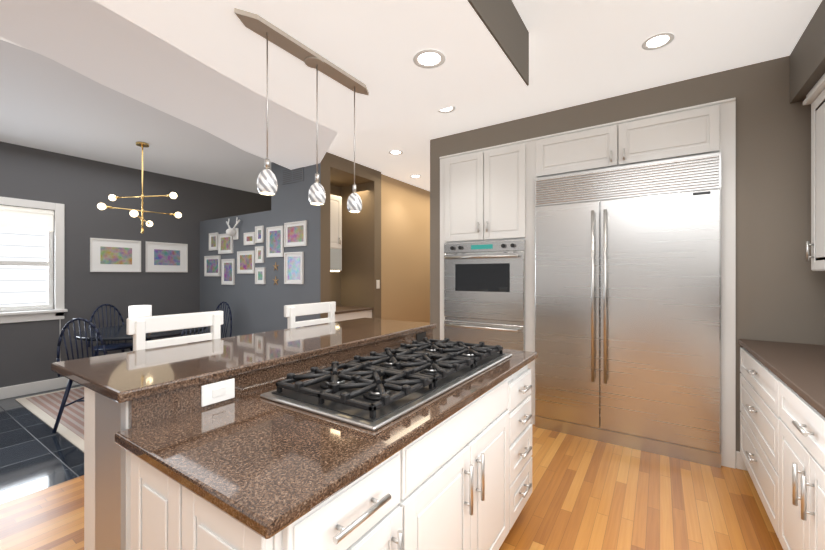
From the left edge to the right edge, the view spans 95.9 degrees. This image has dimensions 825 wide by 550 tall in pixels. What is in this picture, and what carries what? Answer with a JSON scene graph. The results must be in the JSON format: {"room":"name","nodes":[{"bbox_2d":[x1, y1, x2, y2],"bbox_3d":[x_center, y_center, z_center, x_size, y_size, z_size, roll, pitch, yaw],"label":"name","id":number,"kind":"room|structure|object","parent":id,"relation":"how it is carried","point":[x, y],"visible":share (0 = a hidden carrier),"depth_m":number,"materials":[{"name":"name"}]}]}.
{"room":"kitchen","nodes":[
{"label":"kitchen","id":0,"kind":"room"},
{"bbox_2d":[0,385,83,503],"bbox_3d":[-3.455,1.390,3.256,2.840,0.060,7.800,0,0,34],"label":"floor","id":1,"kind":"structure","parent":0,"point":[36,454],"depth_m":2.82,"materials":[{"name":"tile"}]},
{"bbox_2d":[15,386,83,451],"bbox_3d":[-2.787,1.355,4.181,2.430,0.010,1.920,0,0,34],"label":"rug","id":2,"kind":"object","parent":1,"relation":"on","point":[45,407],"visible":0.18,"depth_m":3.69,"materials":[{"name":"beige fabric"}]},
{"bbox_2d":[52,318,106,432],"bbox_3d":[-2.875,0.855,3.389,0.446,0.983,0.464,0,0,-8],"label":"chair","id":3,"kind":"object","parent":2,"relation":"on","point":[69,385],"visible":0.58,"depth_m":3.19,"materials":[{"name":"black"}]},
{"bbox_2d":[88,304,132,356],"bbox_3d":[-3.671,0.855,4.575,0.468,0.983,0.466,0,0,34],"label":"chair","id":4,"kind":"object","parent":2,"relation":"on","point":[115,346],"visible":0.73,"depth_m":4.60,"materials":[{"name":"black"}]},
{"bbox_2d":[74,325,206,340],"bbox_3d":[-2.991,0.977,4.172,1.200,0.743,1.200,0,0,34],"label":"dining table","id":5,"kind":"object","parent":2,"relation":"on","point":[115,333],"visible":0.31,"depth_m":3.85,"materials":[{"name":"grey wood"}]},
{"bbox_2d":[129,305,151,317],"bbox_3d":[-2.904,0.465,3.978,0.200,0.274,0.213,0,0,34],"label":"table lamp","id":6,"kind":"object","parent":5,"relation":"on","point":[140,311],"visible":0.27,"depth_m":3.89,"materials":[{"name":"white"}]},
{"bbox_2d":[181,326,210,335],"bbox_3d":[-2.295,0.855,3.793,0.464,0.983,0.446,0,0,29],"label":"chair","id":7,"kind":"object","parent":2,"relation":"on","point":[183,331],"visible":0.02,"depth_m":3.66,"materials":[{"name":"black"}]},
{"bbox_2d":[215,302,231,337],"bbox_3d":[-2.674,0.855,4.898,0.446,0.983,0.464,0,0,24],"label":"chair","id":8,"kind":"object","parent":2,"relation":"on","point":[230,313],"visible":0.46,"depth_m":5.03,"materials":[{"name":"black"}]},
{"bbox_2d":[0,141,270,387],"bbox_3d":[-4.577,-0.050,4.061,0.120,2.820,7.700,0,0,34],"label":"wall","id":9,"kind":"structure","parent":0,"point":[80,189],"depth_m":4.79,"materials":[{"name":"grey paint"}]},
{"bbox_2d":[0,197,67,323],"bbox_3d":[-4.607,0.113,3.944,0.160,1.935,1.400,0,0,34],"label":"dining window","id":10,"kind":"structure","parent":9,"relation":"in","point":[21,217],"depth_m":4.34,"materials":[{"name":"white wood"}]},
{"bbox_2d":[0,377,79,399],"bbox_3d":[-4.989,1.295,3.319,0.016,0.130,6.008,0,0,34],"label":"baseboard","id":11,"kind":"structure","parent":9,"relation":"attached to","point":[30,388],"depth_m":4.27,"materials":[{"name":"white"}]},
{"bbox_2d":[90,238,140,271],"bbox_3d":[-3.917,-0.255,4.925,0.022,0.430,0.550,0,0,34],"label":"picture","id":12,"kind":"object","parent":9,"relation":"attached to","point":[111,255],"visible":1,"depth_m":4.91,"materials":[{"name":"white"}]},
{"bbox_2d":[145,241,187,271],"bbox_3d":[-3.579,-0.255,5.434,0.022,0.430,0.550,0,0,34],"label":"picture","id":13,"kind":"object","parent":9,"relation":"attached to","point":[165,257],"visible":0.98,"depth_m":5.41,"materials":[{"name":"white"}]},
{"bbox_2d":[0,0,337,169],"bbox_3d":[-2.330,-1.379,1.553,2.000,0.159,6.008,0,0,34],"label":"ceiling","id":14,"kind":"structure","parent":0,"point":[98,43],"depth_m":2.42,"materials":[{"name":"white paint"}]},
{"bbox_2d":[200,210,270,337],"bbox_3d":[-2.547,0.260,5.383,1.800,2.200,0.132,0,0,34],"label":"wall","id":15,"kind":"structure","parent":0,"point":[246,298],"depth_m":5.23,"materials":[{"name":"grey paint"}]},
{"bbox_2d":[204,255,220,275],"bbox_3d":[-3.015,-0.135,5.600,0.420,0.310,0.022,0,0,34],"label":"picture","id":16,"kind":"object","parent":15,"relation":"attached to","point":[212,265],"visible":1,"depth_m":5.59,"materials":[{"name":"white"}]},
{"bbox_2d":[209,232,217,250],"bbox_3d":[-2.986,-0.500,5.581,0.230,0.260,0.022,0,0,34],"label":"picture","id":17,"kind":"object","parent":15,"relation":"attached to","point":[213,241],"visible":0.92,"depth_m":5.58,"materials":[{"name":"white"}]},
{"bbox_2d":[218,234,232,253],"bbox_3d":[-2.715,-0.455,5.401,0.360,0.290,0.022,0,0,34],"label":"picture","id":18,"kind":"object","parent":15,"relation":"attached to","point":[225,243],"visible":0.85,"depth_m":5.40,"materials":[{"name":"white"}]},
{"bbox_2d":[221,259,234,284],"bbox_3d":[-2.661,-0.045,5.365,0.310,0.370,0.022,0,0,34],"label":"picture","id":19,"kind":"object","parent":15,"relation":"attached to","point":[227,271],"visible":0.9,"depth_m":5.36,"materials":[{"name":"white"}]},
{"bbox_2d":[226,217,239,239],"bbox_3d":[-2.534,-0.650,5.203,0.335,0.301,0.152,0,0,34],"label":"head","id":20,"kind":"object","parent":15,"relation":"attached to","point":[233,232],"visible":1,"depth_m":5.20},
{"bbox_2d":[237,250,254,273],"bbox_3d":[-2.294,-0.175,5.121,0.390,0.310,0.022,0,0,34],"label":"picture","id":21,"kind":"object","parent":15,"relation":"attached to","point":[245,262],"visible":0.9,"depth_m":5.12,"materials":[{"name":"white"}]},
{"bbox_2d":[244,232,254,244],"bbox_3d":[-2.223,-0.495,5.074,0.240,0.170,0.022,0,0,34],"label":"picture","id":22,"kind":"object","parent":15,"relation":"attached to","point":[249,238],"visible":0.9,"depth_m":5.07,"materials":[{"name":"white"}]},
{"bbox_2d":[255,226,263,242],"bbox_3d":[-2.036,-0.540,4.950,0.170,0.220,0.022,0,0,34],"label":"picture","id":23,"kind":"object","parent":15,"relation":"attached to","point":[259,234],"visible":1,"depth_m":4.95,"materials":[{"name":"white"}]},
{"bbox_2d":[255,246,263,262],"bbox_3d":[-2.036,-0.270,4.950,0.170,0.220,0.022,0,0,34],"label":"picture","id":24,"kind":"object","parent":15,"relation":"attached to","point":[259,254],"visible":1,"depth_m":4.95,"materials":[{"name":"white"}]},
{"bbox_2d":[255,267,265,283],"bbox_3d":[-2.023,0.010,4.941,0.200,0.220,0.022,0,0,34],"label":"picture","id":25,"kind":"object","parent":15,"relation":"attached to","point":[260,275],"visible":0.98,"depth_m":4.94,"materials":[{"name":"white"}]},
{"bbox_2d":[266,226,283,256],"bbox_3d":[-1.761,-0.425,4.767,0.330,0.390,0.022,0,0,34],"label":"picture","id":26,"kind":"object","parent":15,"relation":"attached to","point":[275,241],"visible":0.98,"depth_m":4.76,"materials":[{"name":"white"}]},
{"bbox_2d":[94,0,528,135],"bbox_3d":[-1.371,-1.300,0.461,1.485,0.319,5.250,0,0,34],"label":"ceiling","id":27,"kind":"structure","parent":0,"point":[376,46],"depth_m":1.89,"materials":[{"name":"white paint"}]},
{"bbox_2d":[234,8,368,212],"bbox_3d":[-0.516,-0.757,1.952,0.100,0.764,0.880,0,0,34],"label":"pendant light","id":28,"kind":"object","parent":27,"relation":"hanging from","point":[266,184],"visible":1,"depth_m":1.88,"materials":[{"name":"silver metal"}]},
{"bbox_2d":[413,49,445,68],"bbox_3d":[0.088,-1.137,1.958,0.172,0.006,0.172,0,0,34],"label":"recessed light","id":29,"kind":"object","parent":27,"relation":"in","point":[429,58],"visible":1,"depth_m":1.95,"materials":[{"name":"grey"}]},
{"bbox_2d":[271,152,380,330],"bbox_3d":[-1.139,-0.050,5.053,0.910,2.820,1.142,0,0,34],"label":"wall","id":30,"kind":"structure","parent":0,"point":[352,282],"depth_m":4.79,"materials":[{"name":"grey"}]},
{"bbox_2d":[282,167,303,184],"bbox_3d":[-1.479,-1.240,4.586,0.400,0.200,0.011,0,0,34],"label":"air vent","id":31,"kind":"object","parent":30,"relation":"in","point":[292,175],"visible":0.92,"depth_m":4.58,"materials":[{"name":"grey"}]},
{"bbox_2d":[284,252,303,283],"bbox_3d":[-1.457,-0.085,4.565,0.340,0.390,0.022,0,0,34],"label":"picture","id":32,"kind":"object","parent":30,"relation":"attached to","point":[293,267],"visible":0.98,"depth_m":4.56,"materials":[{"name":"white"}]},
{"bbox_2d":[284,220,306,246],"bbox_3d":[-1.432,-0.500,4.548,0.400,0.300,0.022,0,0,34],"label":"picture","id":33,"kind":"object","parent":30,"relation":"attached to","point":[295,233],"visible":0.96,"depth_m":4.55,"materials":[{"name":"white"}]},
{"bbox_2d":[330,194,341,271],"bbox_3d":[-1.219,-0.552,4.925,0.368,1.015,0.505,0,0,34],"label":"wall niche","id":34,"kind":"object","parent":30,"relation":"attached to","point":[335,233],"visible":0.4,"depth_m":4.96,"materials":[{"name":"white paint"}]},
{"bbox_2d":[376,280,379,288],"bbox_3d":[-0.483,0.130,5.213,0.006,0.120,0.070,0,0,34],"label":"switch plate","id":35,"kind":"object","parent":30,"relation":"attached to","point":[377,284],"visible":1,"depth_m":5.20,"materials":[{"name":"white plastic"}]},
{"bbox_2d":[0,424,782,549],"bbox_3d":[0.802,1.390,3.069,4.460,0.060,12.200,0,0,34],"label":"floor","id":36,"kind":"structure","parent":0,"point":[588,494],"depth_m":2.17,"materials":[{"name":"brown wood"}]},
{"bbox_2d":[127,311,222,350],"bbox_3d":[-1.073,0.782,1.854,0.400,1.155,0.460,0,0,34],"label":"stool","id":37,"kind":"object","parent":36,"relation":"on","point":[138,328],"visible":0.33,"depth_m":1.92,"materials":[{"name":"white wood"}]},
{"bbox_2d":[284,301,335,328],"bbox_3d":[-0.581,0.782,2.595,0.400,1.155,0.460,0,0,34],"label":"stool","id":38,"kind":"object","parent":36,"relation":"on","point":[291,312],"visible":0.25,"depth_m":2.66,"materials":[{"name":"white wood"}]},
{"bbox_2d":[84,326,537,549],"bbox_3d":[-0.296,0.860,1.750,1.290,1.000,1.732,0,0,34],"label":"kitchen island","id":39,"kind":"object","parent":36,"relation":"on","point":[368,434],"depth_m":1.14,"materials":[{"name":"white wood"}]},
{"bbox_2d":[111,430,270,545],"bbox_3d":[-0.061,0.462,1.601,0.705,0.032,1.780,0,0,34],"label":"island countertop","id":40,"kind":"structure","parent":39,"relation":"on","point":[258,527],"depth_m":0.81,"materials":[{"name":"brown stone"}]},
{"bbox_2d":[260,337,512,431],"bbox_3d":[-0.004,0.411,1.702,0.540,0.070,1.190,0,0,34],"label":"cooktop","id":41,"kind":"object","parent":40,"relation":"in","point":[366,395],"depth_m":1.40,"materials":[{"name":"black metal"}]},
{"bbox_2d":[51,318,436,405],"bbox_3d":[-0.594,0.344,1.956,0.645,0.032,1.780,0,0,34],"label":"island countertop","id":42,"kind":"structure","parent":39,"relation":"on","point":[113,377],"depth_m":1.50,"materials":[{"name":"brown stone"}]},
{"bbox_2d":[335,306,372,321],"bbox_3d":[-1.025,0.905,4.985,0.625,0.910,0.820,0,0,34],"label":"base cabinet","id":43,"kind":"object","parent":36,"relation":"on","point":[342,313],"visible":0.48,"depth_m":4.89,"materials":[{"name":"white"}]},
{"bbox_2d":[439,138,534,423],"bbox_3d":[0.871,0.059,3.901,0.997,2.604,0.716,0,0,34],"label":"tall cabinet","id":44,"kind":"object","parent":36,"relation":"on","point":[485,193],"depth_m":3.59,"materials":[{"name":"white wood"}]},
{"bbox_2d":[444,239,534,353],"bbox_3d":[0.749,0.197,3.733,0.835,1.037,0.412,0,0,34],"label":"oven","id":45,"kind":"object","parent":44,"relation":"in","point":[486,281],"depth_m":3.57,"materials":[{"name":"silver metal"}]},
{"bbox_2d":[531,166,610,443],"bbox_3d":[1.527,0.249,3.449,0.586,2.222,0.705,0,0,34],"label":"refrigerator","id":46,"kind":"object","parent":36,"relation":"on","point":[594,267],"depth_m":3.15,"materials":[{"name":"silver metal"}]},
{"bbox_2d":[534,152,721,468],"bbox_3d":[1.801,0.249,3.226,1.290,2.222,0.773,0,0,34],"label":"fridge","id":47,"kind":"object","parent":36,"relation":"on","point":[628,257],"depth_m":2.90,"materials":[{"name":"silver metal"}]},
{"bbox_2d":[611,150,722,467],"bbox_3d":[2.040,0.249,3.108,0.762,2.222,0.705,0,0,34],"label":"refrigerator","id":48,"kind":"object","parent":36,"relation":"on","point":[667,213],"depth_m":2.77,"materials":[{"name":"silver metal"}]},
{"bbox_2d":[738,339,824,549],"bbox_3d":[0.865,0.860,-0.076,0.666,1.000,6.030,0,0,34],"label":"base cabinet","id":49,"kind":"object","parent":36,"relation":"on","point":[782,419],"depth_m":1.70,"materials":[{"name":"white wood"}]},
{"bbox_2d":[381,174,429,322],"bbox_3d":[0.832,-0.050,7.414,0.120,2.820,4.970,0,0,34],"label":"wall","id":50,"kind":"structure","parent":0,"point":[405,251],"depth_m":5.89,"materials":[{"name":"beige paint"}]},
{"bbox_2d":[0,0,821,195],"bbox_3d":[-0.381,-1.510,3.855,7.300,0.100,12.200,0,0,34],"label":"ceiling","id":51,"kind":"structure","parent":0,"point":[583,51],"depth_m":2.91,"materials":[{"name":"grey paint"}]},
{"bbox_2d":[97,142,181,233],"bbox_3d":[-2.996,-0.960,4.128,0.791,1.000,0.779,0,0,34],"label":"chandelier","id":52,"kind":"object","parent":51,"relation":"hanging from","point":[133,212],"visible":1,"depth_m":4.12,"materials":[{"name":"gold metal"}]},
{"bbox_2d":[389,150,402,154],"bbox_3d":[-0.198,-1.457,4.418,0.172,0.006,0.172,0,0,34],"label":"recessed light","id":53,"kind":"object","parent":51,"relation":"in","point":[395,152],"visible":1,"depth_m":4.42,"materials":[{"name":"grey"}]},
{"bbox_2d":[410,175,420,177],"bbox_3d":[0.047,-1.457,5.492,0.172,0.006,0.172,0,0,34],"label":"recessed light","id":54,"kind":"object","parent":51,"relation":"in","point":[415,176],"visible":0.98,"depth_m":5.50,"materials":[{"name":"grey"}]},
{"bbox_2d":[438,107,454,112],"bbox_3d":[0.289,-1.457,3.254,0.172,0.006,0.172,0,0,34],"label":"recessed light","id":55,"kind":"object","parent":51,"relation":"in","point":[448,110],"visible":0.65,"depth_m":3.29,"materials":[{"name":"grey"}]},
{"bbox_2d":[642,33,673,49],"bbox_3d":[1.530,-1.457,2.321,0.172,0.006,0.172,0,0,34],"label":"recessed light","id":56,"kind":"object","parent":51,"relation":"in","point":[658,41],"visible":1,"depth_m":2.32,"materials":[{"name":"grey"}]},
{"bbox_2d":[430,138,437,339],"bbox_3d":[1.779,-0.050,6.291,0.130,2.820,5.550,0,0,34],"label":"wall","id":57,"kind":"structure","parent":0,"point":[433,142],"depth_m":3.99,"materials":[{"name":"brown"}]},
{"bbox_2d":[438,56,824,470],"bbox_3d":[1.536,-0.050,3.184,3.165,2.820,0.136,0,0,34],"label":"wall","id":58,"kind":"structure","parent":0,"point":[780,290],"depth_m":2.56,"materials":[{"name":"brown"}]},
{"bbox_2d":[535,119,626,173],"bbox_3d":[1.594,-1.054,3.439,0.718,0.378,0.686,0,0,34],"label":"upper cabinet","id":59,"kind":"object","parent":58,"relation":"attached to","point":[603,144],"depth_m":3.14,"materials":[{"name":"white wood"}]},
{"bbox_2d":[627,100,722,161],"bbox_3d":[2.082,-1.054,3.114,0.708,0.378,0.686,0,0,34],"label":"upper cabinet","id":60,"kind":"object","parent":58,"relation":"attached to","point":[696,129],"depth_m":2.78,"materials":[{"name":"white wood"}]},
{"bbox_2d":[790,0,824,102],"bbox_3d":[0.882,-1.300,-0.316,0.379,0.319,6.449,0,0,34],"label":"wall","id":61,"kind":"structure","parent":0,"point":[807,63],"depth_m":2.17,"materials":[{"name":"brown"}]},
{"bbox_3d":[1.284,-0.050,-0.163,0.120,2.820,7.150,0,0,34],"label":"wall","id":62,"kind":"structure","parent":0,"visible":0},
{"bbox_2d":[807,77,824,270],"bbox_3d":[2.493,-0.567,2.046,0.303,1.083,0.513,0,0,34],"label":"upper cabinet","id":63,"kind":"object","parent":62,"relation":"attached to","point":[815,97],"depth_m":2.23,"materials":[{"name":"white wood"}]},
{"label":"outside","id":64,"kind":"structure","parent":0,"visible":0},
{"bbox_2d":[0,228,46,305],"bbox_3d":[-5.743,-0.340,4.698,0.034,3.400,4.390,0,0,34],"label":"view","id":65,"kind":"structure","parent":64,"point":[23,285],"depth_m":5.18,"materials":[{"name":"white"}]}
]}

